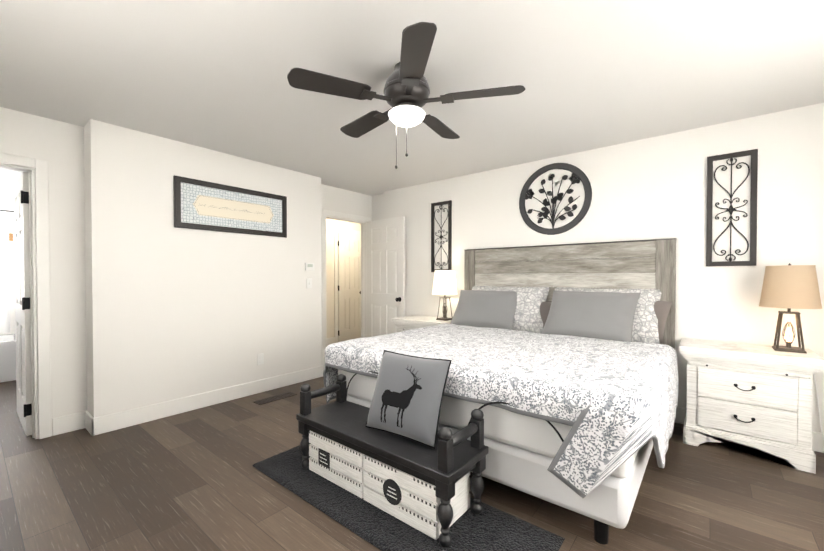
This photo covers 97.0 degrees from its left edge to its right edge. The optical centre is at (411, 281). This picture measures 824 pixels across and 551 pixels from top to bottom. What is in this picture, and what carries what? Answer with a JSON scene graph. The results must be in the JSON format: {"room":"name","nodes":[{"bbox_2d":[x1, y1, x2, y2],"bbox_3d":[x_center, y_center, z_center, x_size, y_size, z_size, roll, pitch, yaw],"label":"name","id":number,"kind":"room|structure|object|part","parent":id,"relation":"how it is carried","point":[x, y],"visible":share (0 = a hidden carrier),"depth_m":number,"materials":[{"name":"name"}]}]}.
{"room":"bedroom","nodes":[
{"label":"bedroom","id":0,"kind":"room"},
{"bbox_2d":[0,184,15,334],"bbox_3d":[-6.160,-0.042,3.851,0.120,2.440,2.790,1,1,39],"label":"wall","id":1,"kind":"structure","parent":0,"point":[6,196],"depth_m":4.81,"materials":[{"name":"white paint"}]},
{"bbox_2d":[0,210,13,332],"bbox_3d":[-5.657,-0.121,4.215,0.070,1.588,1.450,1,1,39],"label":"curtain","id":2,"kind":"object","parent":1,"relation":"hanging from","point":[4,281],"visible":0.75,"depth_m":4.70,"materials":[{"name":"white fabric"}]},
{"bbox_2d":[9,233,12,240],"bbox_3d":[-5.301,-0.584,4.789,0.020,0.100,0.080,1,1,39],"label":"board","id":3,"kind":"object","parent":1,"relation":"attached to","point":[10,236],"visible":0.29,"depth_m":4.80,"materials":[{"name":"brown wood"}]},
{"bbox_2d":[0,107,371,438],"bbox_3d":[-1.929,-0.041,3.760,0.360,2.440,4.590,1,1,39],"label":"wall","id":4,"kind":"structure","parent":0,"point":[150,304],"depth_m":3.15,"materials":[{"name":"white paint"}]},
{"bbox_2d":[14,172,31,435],"bbox_3d":[-3.239,0.169,3.068,0.813,2.030,0.114,1,1,39],"label":"bathroom door","id":5,"kind":"structure","parent":4,"relation":"in","point":[22,300],"depth_m":2.84,"materials":[{"name":"white wood"}]},
{"bbox_2d":[0,153,51,438],"bbox_3d":[-3.132,0.141,2.473,0.156,2.110,0.950,1,1,39],"label":"door frame","id":6,"kind":"structure","parent":4,"relation":"attached to","point":[40,298],"depth_m":2.76,"materials":[{"name":"white wood"}]},
{"bbox_2d":[52,415,67,432],"bbox_3d":[-4.036,1.110,3.926,3.100,0.135,0.016,1,1,39],"label":"baseboard","id":7,"kind":"structure","parent":4,"relation":"attached to","point":[60,423],"depth_m":2.84,"materials":[{"name":"white wood"}]},
{"bbox_2d":[88,365,323,435],"bbox_3d":[-1.782,1.113,3.657,0.016,0.135,2.182,1,1,39],"label":"baseboard","id":8,"kind":"structure","parent":4,"relation":"attached to","point":[98,425],"depth_m":3.35,"materials":[{"name":"white wood"}]},
{"bbox_2d":[173,175,286,237],"bbox_3d":[-1.755,-0.716,3.654,0.030,0.457,1.107,1,1,39],"label":"framed picture","id":9,"kind":"object","parent":4,"relation":"attached to","point":[203,205],"visible":1,"depth_m":3.58,"materials":[{"name":"black"}]},
{"bbox_2d":[257,353,263,364],"bbox_3d":[-1.609,0.824,3.872,0.009,0.116,0.072,1,1,39],"label":"electrical outlet","id":10,"kind":"object","parent":4,"relation":"attached to","point":[260,359],"visible":1,"depth_m":3.87,"materials":[{"name":"white plastic"}]},
{"bbox_2d":[306,278,311,287],"bbox_3d":[-1.220,0.022,4.335,0.014,0.116,0.072,1,1,39],"label":"light switch","id":11,"kind":"object","parent":4,"relation":"attached to","point":[309,282],"visible":1,"depth_m":4.34,"materials":[{"name":"white plastic"}]},
{"bbox_2d":[305,263,313,270],"bbox_3d":[-1.217,-0.176,4.329,0.024,0.090,0.120,1,1,39],"label":"thermostat","id":12,"kind":"object","parent":4,"relation":"attached to","point":[309,266],"visible":1,"depth_m":4.32,"materials":[{"name":"white plastic"}]},
{"bbox_2d":[321,209,370,364],"bbox_3d":[-0.952,0.106,5.153,0.156,2.110,0.900,1,1,39],"label":"door frame","id":13,"kind":"structure","parent":4,"relation":"attached to","point":[325,214],"depth_m":5.41,"materials":[{"name":"white wood"}]},
{"bbox_2d":[366,216,404,336],"bbox_3d":[-0.399,0.143,5.104,0.771,2.030,0.156,1,1,39],"label":"bedroom door","id":14,"kind":"structure","parent":4,"relation":"in","point":[385,271],"depth_m":5.09,"materials":[{"name":"white wood"}]},
{"bbox_2d":[326,219,360,337],"bbox_3d":[-1.547,-0.077,6.511,0.120,2.440,3.640,1,1,39],"label":"wall","id":15,"kind":"structure","parent":0,"point":[331,224],"depth_m":6.52,"materials":[{"name":"beige"}]},
{"bbox_2d":[327,337,334,345],"bbox_3d":[-1.983,1.084,5.882,0.016,0.135,1.850,1,1,39],"label":"baseboard","id":16,"kind":"structure","parent":15,"relation":"attached to","point":[329,340],"depth_m":6.52,"materials":[{"name":"white"}]},
{"bbox_2d":[338,232,360,341],"bbox_3d":[-1.127,0.120,6.835,0.101,2.030,0.613,1,1,39],"label":"closet door","id":17,"kind":"structure","parent":15,"relation":"in","point":[349,286],"depth_m":6.81,"materials":[{"name":"white wood"}]},
{"bbox_2d":[0,377,823,550],"bbox_3d":[-1.269,1.236,3.208,8.900,0.100,8.600,1,1,39],"label":"floor","id":18,"kind":"structure","parent":0,"point":[194,480],"depth_m":2.04,"materials":[{"name":"brown wood"}]},
{"bbox_2d":[0,334,15,382],"bbox_3d":[-5.492,0.906,3.964,0.770,0.541,1.750,1,1,39],"label":"bathtub","id":19,"kind":"object","parent":18,"relation":"on","point":[8,357],"visible":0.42,"depth_m":4.29,"materials":[{"name":"white"}]},
{"bbox_2d":[254,392,296,404],"bbox_3d":[-1.379,1.176,3.683,0.130,0.009,0.400,1,1,39],"label":"floor vent","id":20,"kind":"object","parent":18,"relation":"in","point":[273,398],"visible":1,"depth_m":3.66,"materials":[{"name":"grey"}]},
{"bbox_2d":[252,445,564,550],"bbox_3d":[-0.163,1.191,2.034,1.784,0.021,0.599,1,1,39],"label":"rug","id":21,"kind":"object","parent":18,"relation":"on","point":[489,528],"visible":0.42,"depth_m":1.79,"materials":[{"name":"black carpet"}]},
{"bbox_2d":[309,431,469,539],"bbox_3d":[-0.170,1.056,2.085,0.970,0.245,0.312,1,1,39],"label":"crates","id":22,"kind":"object","parent":21,"relation":"on","point":[411,500],"visible":0.6,"depth_m":1.87,"materials":[{"name":"white wood"}]},
{"bbox_2d":[296,350,488,547],"bbox_3d":[-0.170,0.798,2.082,1.150,0.761,0.370,1,1,39],"label":"bench","id":23,"kind":"object","parent":21,"relation":"on","point":[395,424],"visible":0.98,"depth_m":1.91,"materials":[{"name":"black wood"}]},
{"bbox_2d":[392,315,450,331],"bbox_3d":[0.176,0.811,4.425,0.720,0.720,0.450,1,1,39],"label":"nightstand","id":24,"kind":"object","parent":18,"relation":"on","point":[405,323],"visible":0.15,"depth_m":4.34,"materials":[{"name":"white wood"}]},
{"bbox_2d":[432,269,457,320],"bbox_3d":[0.387,0.150,4.296,0.303,0.600,0.303,1,1,39],"label":"lamp","id":25,"kind":"object","parent":24,"relation":"on","point":[444,283],"visible":1,"depth_m":4.19,"materials":[{"name":"white fabric"}]},
{"bbox_2d":[323,238,677,544],"bbox_3d":[0.768,0.417,2.889,2.120,1.548,2.112,1,1,39],"label":"bed","id":26,"kind":"object","parent":18,"relation":"on","point":[568,390],"visible":0.96,"depth_m":2.31,"materials":[{"name":"fabric"}]},
{"bbox_2d":[323,323,677,497],"bbox_3d":[0.610,0.703,2.699,2.120,0.485,1.611,1,1,39],"label":"comforter","id":27,"kind":"object","parent":26,"relation":"on","point":[580,415],"depth_m":1.90,"materials":[{"name":"white fabric"}]},
{"bbox_3d":[1.417,0.406,3.687,2.028,1.548,0.055,1,1,39],"label":"headboard","id":28,"kind":"part","parent":26,"relation":"part of","materials":[{"name":"grey wood"}]},
{"bbox_2d":[679,338,823,473],"bbox_3d":[2.383,0.834,2.629,0.720,0.720,0.450,1,1,39],"label":"nightstand","id":29,"kind":"object","parent":18,"relation":"on","point":[756,399],"visible":1,"depth_m":2.46,"materials":[{"name":"white wood"}]},
{"bbox_2d":[759,263,821,353],"bbox_3d":[2.590,0.174,2.503,0.303,0.600,0.303,1,1,39],"label":"lamp","id":30,"kind":"object","parent":29,"relation":"on","point":[789,286],"visible":1,"depth_m":2.43,"materials":[{"name":"beige fabric"}]},
{"bbox_2d":[0,0,823,195],"bbox_3d":[-1.269,-1.303,3.175,8.900,0.100,8.600,1,1,39],"label":"ceiling","id":31,"kind":"structure","parent":0,"point":[586,74],"depth_m":2.15,"materials":[{"name":"white paint"}]},
{"bbox_2d":[287,22,524,168],"bbox_3d":[-0.034,-0.941,2.158,1.252,0.596,1.252,1,1,39],"label":"ceiling fan","id":32,"kind":"object","parent":31,"relation":"hanging from","point":[405,96],"visible":1,"depth_m":2.00,"materials":[{"name":"brown metal"}]},
{"bbox_2d":[372,103,823,432],"bbox_3d":[1.424,-0.042,3.856,5.200,2.440,0.210,1,1,39],"label":"wall","id":33,"kind":"structure","parent":0,"point":[650,188],"depth_m":3.02,"materials":[{"name":"white paint"}]},
{"bbox_2d":[431,200,451,271],"bbox_3d":[0.365,-0.556,4.560,0.295,0.875,0.023,1,1,39],"label":"art panel","id":34,"kind":"object","parent":33,"relation":"attached to","point":[449,232],"visible":1,"depth_m":4.54,"materials":[{"name":"black metal"}]},
{"bbox_2d":[519,163,591,234],"bbox_3d":[1.431,-0.835,3.692,0.720,0.720,0.018,1,1,39],"label":"artwork","id":35,"kind":"object","parent":33,"relation":"attached to","point":[551,170],"visible":1,"depth_m":3.68,"materials":[{"name":"black metal"}]},
{"bbox_2d":[706,149,757,265],"bbox_3d":[2.483,-0.559,2.837,0.295,0.875,0.023,1,1,39],"label":"art panel","id":36,"kind":"object","parent":33,"relation":"attached to","point":[753,153],"visible":1,"depth_m":2.83,"materials":[{"name":"black metal"}]},
{"bbox_2d":[674,407,823,452],"bbox_3d":[1.434,1.112,3.730,4.766,0.135,0.044,1,1,39],"label":"baseboard","id":37,"kind":"structure","parent":33,"relation":"attached to","point":[817,443],"depth_m":2.57,"materials":[{"name":"white wood"}]},
{"bbox_2d":[813,373,823,440],"bbox_3d":[2.962,0.865,2.425,0.454,0.658,0.069,1,1,39],"label":"lamp cord","id":38,"kind":"object","parent":33,"relation":"attached to","point":[818,407],"visible":0.75,"depth_m":2.55,"materials":[{"name":"white plastic"}]}
]}

